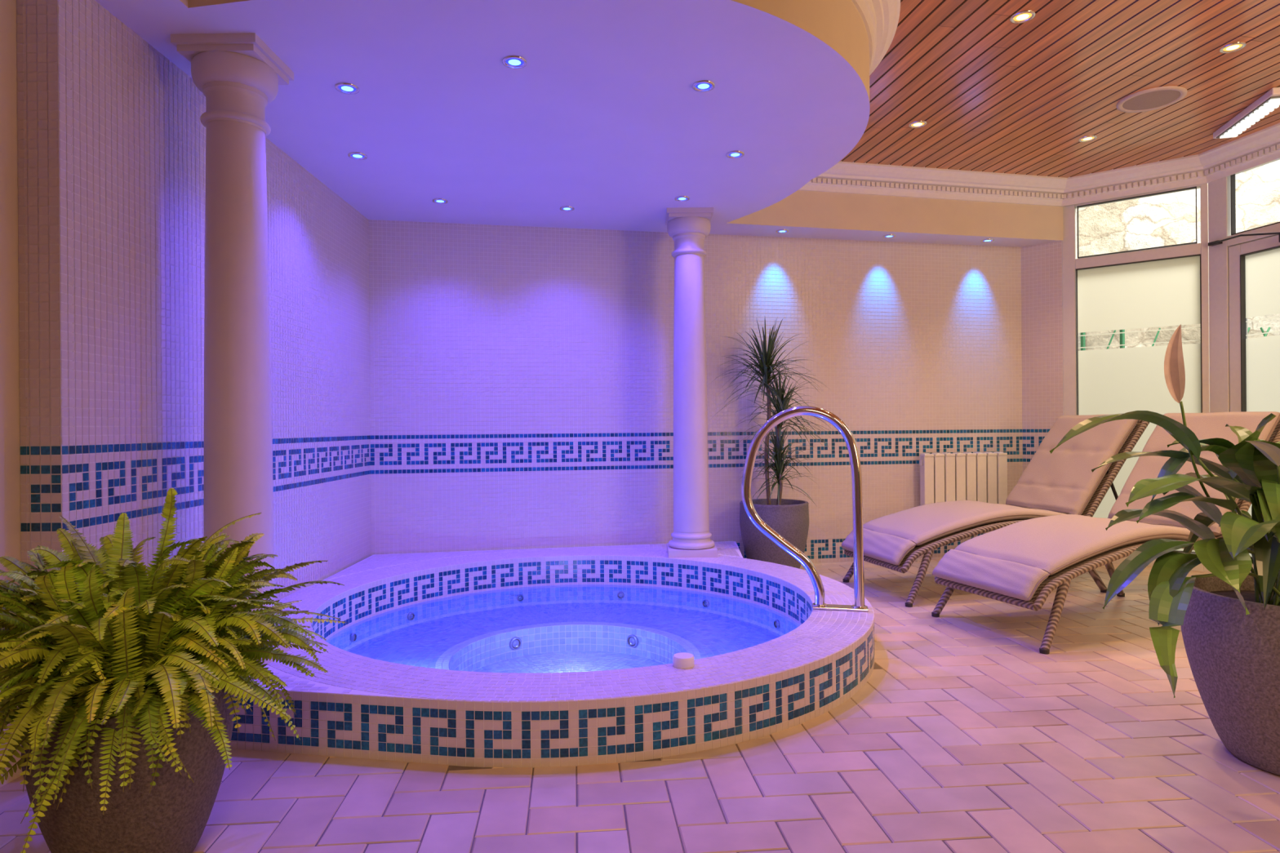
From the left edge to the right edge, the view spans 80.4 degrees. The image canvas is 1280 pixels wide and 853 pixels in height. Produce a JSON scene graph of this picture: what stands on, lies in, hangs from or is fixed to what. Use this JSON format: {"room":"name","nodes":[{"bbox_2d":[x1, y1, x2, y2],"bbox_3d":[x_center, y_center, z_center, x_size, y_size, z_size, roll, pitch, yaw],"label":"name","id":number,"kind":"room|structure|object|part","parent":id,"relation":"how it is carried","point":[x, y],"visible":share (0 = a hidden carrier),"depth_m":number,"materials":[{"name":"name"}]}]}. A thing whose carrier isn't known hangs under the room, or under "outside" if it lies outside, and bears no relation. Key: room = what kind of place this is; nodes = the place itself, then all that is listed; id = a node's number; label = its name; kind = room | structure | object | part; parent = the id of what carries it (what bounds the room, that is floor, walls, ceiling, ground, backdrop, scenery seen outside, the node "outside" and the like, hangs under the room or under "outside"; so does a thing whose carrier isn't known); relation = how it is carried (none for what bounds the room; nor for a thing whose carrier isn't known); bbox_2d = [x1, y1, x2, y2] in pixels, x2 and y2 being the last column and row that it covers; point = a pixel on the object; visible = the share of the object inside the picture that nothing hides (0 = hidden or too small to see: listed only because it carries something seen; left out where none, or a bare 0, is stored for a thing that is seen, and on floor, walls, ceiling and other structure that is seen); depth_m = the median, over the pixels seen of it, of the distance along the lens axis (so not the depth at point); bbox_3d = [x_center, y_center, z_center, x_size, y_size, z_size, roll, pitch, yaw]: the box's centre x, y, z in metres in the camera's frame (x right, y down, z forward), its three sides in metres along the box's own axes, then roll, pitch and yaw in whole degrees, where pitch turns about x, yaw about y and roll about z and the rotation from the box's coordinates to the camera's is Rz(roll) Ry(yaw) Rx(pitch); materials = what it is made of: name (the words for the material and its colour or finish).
{"room":"indoor spa","nodes":[
{"label":"indoor spa","id":0,"kind":"room"},
{"bbox_2d":[0,0,22,787],"bbox_3d":[-1.853,-0.365,0.300,0.100,2.760,3.800,0,0,0],"label":"wall","id":1,"kind":"structure","parent":0,"point":[10,458],"depth_m":2.17,"materials":[{"name":"white tile"}]},
{"bbox_2d":[16,0,75,572],"bbox_3d":[-1.741,-0.160,2.224,0.120,2.347,0.052,0,0,0],"label":"wall","id":2,"kind":"structure","parent":0,"point":[37,85],"depth_m":2.20,"materials":[{"name":"tile"}]},
{"bbox_2d":[21,684,233,852],"bbox_3d":[-1.174,0.809,1.760,0.408,0.400,0.408,0,0,0],"label":"planter","id":3,"kind":"object","parent":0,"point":[162,811],"depth_m":1.60,"materials":[{"name":"stone"}]},
{"bbox_2d":[22,0,371,600],"bbox_3d":[-1.754,-0.160,3.524,0.102,2.347,2.650,0,0,-1],"label":"wall","id":4,"kind":"structure","parent":0,"point":[132,173],"depth_m":2.71,"materials":[{"name":"tile"}]},
{"bbox_2d":[95,0,1063,247],"bbox_3d":[-0.767,-1.540,2.924,3.719,0.419,8.762,0,0,32],"label":"ceiling","id":5,"kind":"structure","parent":0,"point":[604,118],"depth_m":3.19,"materials":[{"name":"paint"}]},
{"bbox_2d":[334,82,359,93],"bbox_3d":[-1.147,-1.324,2.970,0.090,0.007,0.090,0,0,0],"label":"recessed light","id":6,"kind":"object","parent":5,"relation":"in","point":[344,87],"visible":1,"depth_m":2.97,"materials":[{"name":"metal"}]},
{"bbox_2d":[347,151,367,159],"bbox_3d":[-1.381,-1.322,3.706,0.090,0.007,0.090,0,0,0],"label":"recessed light","id":7,"kind":"object","parent":5,"relation":"in","point":[355,155],"visible":1,"depth_m":3.70,"materials":[{"name":"metal"}]},
{"bbox_2d":[431,198,448,204],"bbox_3d":[-1.175,-1.324,4.455,0.090,0.007,0.090,0,0,0],"label":"recessed light","id":8,"kind":"object","parent":5,"relation":"in","point":[440,201],"visible":1,"depth_m":4.45,"materials":[{"name":"metal"}]},
{"bbox_2d":[502,55,527,68],"bbox_3d":[-0.458,-1.329,2.767,0.090,0.007,0.090,0,0,0],"label":"recessed light","id":9,"kind":"object","parent":5,"relation":"in","point":[510,61],"visible":1,"depth_m":2.76,"materials":[{"name":"metal"}]},
{"bbox_2d":[560,206,574,211],"bbox_3d":[-0.446,-1.329,4.630,0.090,0.007,0.090,0,0,0],"label":"recessed light","id":10,"kind":"object","parent":5,"relation":"in","point":[562,208],"visible":1,"depth_m":4.63,"materials":[{"name":"metal"}]},
{"bbox_2d":[674,195,689,201],"bbox_3d":[0.247,-1.335,4.444,0.090,0.007,0.090,0,0,0],"label":"recessed light","id":11,"kind":"object","parent":5,"relation":"in","point":[680,198],"visible":1,"depth_m":4.44,"materials":[{"name":"metal"}]},
{"bbox_2d":[692,80,715,91],"bbox_3d":[0.249,-1.335,2.974,0.090,0.007,0.090,0,0,0],"label":"recessed light","id":12,"kind":"object","parent":5,"relation":"in","point":[703,85],"visible":1,"depth_m":2.97,"materials":[{"name":"metal"}]},
{"bbox_2d":[725,151,744,158],"bbox_3d":[0.468,-1.337,3.728,0.090,0.007,0.090,0,0,0],"label":"recessed light","id":13,"kind":"object","parent":5,"relation":"in","point":[732,154],"visible":1,"depth_m":3.73,"materials":[{"name":"metal"}]},
{"bbox_2d":[775,229,789,233],"bbox_3d":[0.978,-1.341,5.210,0.090,0.007,0.090,0,0,0],"label":"recessed light","id":14,"kind":"object","parent":5,"relation":"in","point":[780,231],"visible":1,"depth_m":5.21,"materials":[{"name":"metal"}]},
{"bbox_2d":[882,234,896,238],"bbox_3d":[1.766,-1.347,5.370,0.090,0.007,0.090,0,0,0],"label":"recessed light","id":15,"kind":"object","parent":5,"relation":"in","point":[887,236],"visible":1,"depth_m":5.37,"materials":[{"name":"metal"}]},
{"bbox_2d":[798,0,1066,206],"bbox_3d":[0.786,-1.678,3.942,1.695,0.174,5.432,0,0,40],"label":"crown molding","id":16,"kind":"structure","parent":5,"relation":"attached to","point":[880,18],"depth_m":5.21,"materials":[{"name":"white paint"}]},
{"bbox_2d":[981,238,994,242],"bbox_3d":[2.531,-1.353,5.520,0.090,0.007,0.090,0,0,0],"label":"recessed light","id":17,"kind":"object","parent":5,"relation":"in","point":[988,240],"visible":1,"depth_m":5.51,"materials":[{"name":"metal"}]},
{"bbox_2d":[0,558,1279,852],"bbox_3d":[1.641,0.985,2.074,6.865,0.003,7.348,0,0,0],"label":"floor","id":18,"kind":"structure","parent":0,"point":[962,735],"depth_m":2.12,"materials":[{"name":"tile"}]},
{"bbox_2d":[0,488,346,852],"bbox_3d":[-1.152,0.578,1.742,0.841,0.862,0.801,0,0,25],"label":"potted fern","id":19,"kind":"object","parent":18,"relation":"on","point":[123,681],"visible":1,"depth_m":1.61,"materials":[{"name":"green plant"}]},
{"bbox_2d":[229,541,875,768],"bbox_3d":[-0.334,1.003,3.757,2.769,0.462,3.065,0,0,0],"label":"hot tub","id":20,"kind":"object","parent":18,"relation":"on","point":[771,662],"visible":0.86,"depth_m":2.90,"materials":[{"name":"tile"}]},
{"bbox_2d":[170,33,301,665],"bbox_3d":[-1.432,-0.255,2.700,0.300,2.141,0.300,0,0,0],"label":"column","id":21,"kind":"structure","parent":20,"relation":"on","point":[237,75],"depth_m":2.61,"materials":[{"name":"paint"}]},
{"bbox_2d":[665,207,717,557],"bbox_3d":[0.316,-0.269,4.780,0.300,2.141,0.300,0,0,0],"label":"column","id":22,"kind":"structure","parent":20,"relation":"on","point":[688,227],"depth_m":4.69,"materials":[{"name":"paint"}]},
{"bbox_2d":[741,405,868,611],"bbox_3d":[0.721,0.352,3.347,0.543,0.888,0.070,0,0,14],"label":"handrail","id":23,"kind":"object","parent":20,"relation":"on","point":[855,467],"visible":1,"depth_m":3.31,"materials":[{"name":"metal"}]},
{"bbox_3d":[0.873,0.786,3.311,0.237,0.017,0.070,0,0,14],"label":"plate","id":24,"kind":"part","parent":23,"relation":"part of","materials":[{"name":"metal"}]},
{"bbox_2d":[713,317,831,568],"bbox_3d":[0.855,0.125,4.993,0.793,1.736,0.683,0,0,21],"label":"dracaena","id":25,"kind":"object","parent":18,"relation":"on","point":[789,518],"visible":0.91,"depth_m":4.95,"materials":[{"name":"plant"}]},
{"bbox_2d":[739,498,808,568],"bbox_3d":[0.896,0.748,5.060,0.458,0.490,0.458,0,0,0],"label":"planter","id":26,"kind":"object","parent":18,"relation":"on","point":[789,518],"depth_m":4.88,"materials":[{"name":"grey stone"}]},
{"bbox_2d":[841,413,1149,607],"bbox_3d":[2.163,0.455,4.673,1.734,1.050,0.719,0,0,-14],"label":"sun lounger","id":27,"kind":"object","parent":18,"relation":"on","point":[1063,481],"visible":0.87,"depth_m":4.55,"materials":[{"name":"fabric"}]},
{"bbox_3d":[1.389,0.825,4.811,0.198,0.317,0.044,0,0,-5],"label":"leg","id":28,"kind":"part","parent":27,"relation":"part of","materials":[{"name":"wicker"}]},
{"bbox_2d":[841,528,916,565],"bbox_3d":[1.393,0.700,4.480,0.141,0.142,0.615,0,0,-14],"label":"cushion","id":29,"kind":"object","parent":27,"relation":"on","point":[882,546],"depth_m":4.34,"materials":[{"name":"fabric"}]},
{"bbox_3d":[1.546,0.824,4.186,0.198,0.317,0.044,0,0,-23],"label":"leg","id":30,"kind":"part","parent":27,"relation":"part of","materials":[{"name":"wicker"}]},
{"bbox_2d":[1005,413,1137,515],"bbox_3d":[2.724,0.231,4.813,0.477,0.611,0.615,0,0,-14],"label":"cushion","id":31,"kind":"object","parent":27,"relation":"on","point":[1063,481],"depth_m":4.69,"materials":[{"name":"fabric"}]},
{"bbox_3d":[2.618,0.770,4.453,0.257,0.408,0.045,0,0,-7],"label":"leg","id":32,"kind":"part","parent":27,"relation":"part of","materials":[{"name":"wicker"}]},
{"bbox_2d":[931,411,1279,654],"bbox_3d":[2.398,0.453,3.871,1.734,1.050,0.719,0,0,-19],"label":"sun lounger","id":33,"kind":"object","parent":18,"relation":"on","point":[1021,563],"visible":0.67,"depth_m":3.70,"materials":[{"name":"fabric"}]},
{"bbox_3d":[1.615,0.823,3.941,0.198,0.317,0.044,0,0,-10],"label":"leg","id":34,"kind":"part","parent":33,"relation":"part of","materials":[{"name":"wicker"}]},
{"bbox_2d":[932,549,1049,600],"bbox_3d":[1.647,0.698,3.611,0.141,0.142,0.615,0,0,-19],"label":"cushion","id":35,"kind":"object","parent":33,"relation":"on","point":[1003,576],"depth_m":3.53,"materials":[{"name":"fabric"}]},
{"bbox_3d":[1.825,0.822,3.331,0.198,0.317,0.044,0,0,-28],"label":"leg","id":36,"kind":"part","parent":33,"relation":"part of","materials":[{"name":"wicker"}]},
{"bbox_3d":[2.660,0.770,4.301,0.257,0.408,0.045,0,0,-26],"label":"leg","id":37,"kind":"part","parent":33,"relation":"part of","materials":[{"name":"wicker"}]},
{"bbox_2d":[1107,411,1279,535],"bbox_3d":[2.944,0.229,4.059,0.477,0.611,0.615,0,0,-19],"label":"cushion","id":38,"kind":"object","parent":33,"relation":"on","point":[1211,424],"depth_m":4.04,"materials":[{"name":"fabric"}]},
{"bbox_2d":[1049,324,1279,776],"bbox_3d":[1.790,0.343,2.184,1.216,1.285,0.834,0,0,0],"label":"peace lily","id":39,"kind":"object","parent":18,"relation":"on","point":[1228,617],"visible":1,"depth_m":2.12,"materials":[{"name":"plant"}]},
{"bbox_3d":[1.793,0.321,2.110,0.007,0.434,0.261,0,0,45],"label":"flower stem","id":40,"kind":"part","parent":39,"relation":"part of","materials":[{"name":"green plant"}]},
{"bbox_2d":[1181,575,1279,776],"bbox_3d":[1.936,0.735,2.220,0.573,0.500,0.573,0,0,0],"label":"planter","id":41,"kind":"object","parent":18,"relation":"on","point":[1233,656],"depth_m":2.15,"materials":[{"name":"stone"}]},
{"bbox_2d":[368,219,1022,564],"bbox_3d":[0.576,-0.178,5.348,4.714,2.347,0.102,0,0,-11],"label":"wall","id":42,"kind":"structure","parent":0,"point":[522,377],"depth_m":5.18,"materials":[{"name":"tile"}]},
{"bbox_2d":[915,451,1007,562],"bbox_3d":[2.342,0.585,5.574,0.730,0.787,0.132,0,0,-11],"label":"radiator","id":43,"kind":"object","parent":42,"relation":"attached to","point":[944,477],"visible":0.73,"depth_m":5.52,"materials":[{"name":"metal"}]},
{"bbox_2d":[1021,240,1063,471],"bbox_3d":[3.035,-0.198,5.697,0.277,2.347,0.102,0,0,41],"label":"wall","id":44,"kind":"structure","parent":0,"point":[1042,313],"depth_m":5.66,"materials":[{"name":"tile"}]},
{"bbox_2d":[1062,182,1209,572],"bbox_3d":[3.463,-0.408,5.327,0.860,2.760,0.072,0,0,39],"label":"window","id":45,"kind":"structure","parent":44,"relation":"in","point":[1165,286],"depth_m":5.32,"materials":[{"name":"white glass"}]},
{"bbox_2d":[840,0,1279,177],"bbox_3d":[1.619,-1.769,2.074,6.865,0.008,7.348,0,0,0],"label":"ceiling","id":46,"kind":"structure","parent":0,"point":[993,93],"depth_m":3.88,"materials":[{"name":"brown wood"}]},
{"bbox_2d":[908,120,926,128],"bbox_3d":[1.622,-1.764,4.426,0.100,0.007,0.100,0,0,0],"label":"recessed light","id":47,"kind":"object","parent":46,"relation":"in","point":[917,124],"visible":1,"depth_m":4.42,"materials":[{"name":"metal"}]},
{"bbox_2d":[1009,10,1035,23],"bbox_3d":[1.648,-1.764,3.265,0.100,0.007,0.100,0,0,0],"label":"recessed light","id":48,"kind":"object","parent":46,"relation":"in","point":[1023,16],"visible":1,"depth_m":3.26,"materials":[{"name":"metal"}]},
{"bbox_2d":[1078,135,1097,142],"bbox_3d":[2.758,-1.773,4.670,0.100,0.007,0.100,0,0,0],"label":"recessed light","id":49,"kind":"object","parent":46,"relation":"in","point":[1086,139],"visible":1,"depth_m":4.67,"materials":[{"name":"metal"}]},
{"bbox_2d":[1115,85,1187,112],"bbox_3d":[2.769,-1.769,4.107,0.320,0.010,0.320,0,0,0],"label":"ceiling speaker","id":50,"kind":"object","parent":46,"relation":"attached to","point":[1155,98],"visible":1,"depth_m":4.09,"materials":[{"name":"paint"}]},
{"bbox_2d":[1122,89,1180,110],"bbox_3d":[2.769,-1.766,4.107,0.262,0.004,0.262,0,0,0],"label":"speaker grille","id":51,"kind":"object","parent":50,"relation":"attached to","point":[1144,100],"depth_m":4.10,"materials":[{"name":"grey metal"}]},
{"bbox_2d":[1219,41,1246,53],"bbox_3d":[2.773,-1.773,3.546,0.100,0.007,0.100,0,0,0],"label":"recessed light","id":52,"kind":"object","parent":46,"relation":"in","point":[1234,46],"visible":1,"depth_m":3.54,"materials":[{"name":"metal"}]},
{"bbox_2d":[1213,86,1279,138],"bbox_3d":[3.446,-1.752,4.270,0.110,0.056,0.640,0,0,14],"label":"ceiling light","id":53,"kind":"object","parent":46,"relation":"attached to","point":[1268,101],"visible":1,"depth_m":4.23,"materials":[{"name":"white paint"}]},
{"bbox_3d":[4.573,-0.417,1.185,1.174,2.760,5.569,0,0,0],"label":"wall","id":54,"kind":"structure","parent":0,"visible":0},
{"bbox_2d":[1061,122,1279,206],"bbox_3d":[4.259,-1.706,2.028,0.628,0.174,7.418,0,0,-15],"label":"crown molding","id":55,"kind":"structure","parent":54,"relation":"attached to","point":[1260,147],"depth_m":5.07,"materials":[{"name":"white paint"}]},
{"bbox_2d":[1208,158,1279,412],"bbox_3d":[3.915,-0.411,4.497,0.072,2.760,1.100,0,0,-11],"label":"door frame","id":56,"kind":"structure","parent":54,"relation":"in","point":[1221,192],"depth_m":4.94,"materials":[{"name":"plastic"}]},
{"bbox_2d":[1208,231,1279,573],"bbox_3d":[3.861,-0.126,4.514,0.156,2.170,0.985,0,0,-11],"label":"door","id":57,"kind":"structure","parent":56,"relation":"attached to","point":[1254,266],"depth_m":4.77,"materials":[{"name":"frosted glass"},{"name":"white painted metal"}]},
{"label":"outside","id":58,"kind":"structure","parent":0,"visible":0},
{"label":"ground","id":59,"kind":"structure","parent":58,"visible":0},
{"bbox_2d":[1080,327,1271,350],"bbox_3d":[5.127,-0.106,6.759,2.456,2.250,0.058,0,0,0],"label":"trellis","id":60,"kind":"object","parent":59,"relation":"on","point":[1122,335],"visible":0.16,"depth_m":6.76,"materials":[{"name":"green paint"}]},
{"bbox_2d":[1075,160,1279,351],"bbox_3d":[5.788,-1.546,6.940,7.248,5.200,0.130,0,0,6],"label":"wall","id":61,"kind":"structure","parent":59,"relation":"on","point":[1168,219],"depth_m":7.02,"materials":[{"name":"stone"}]}
]}

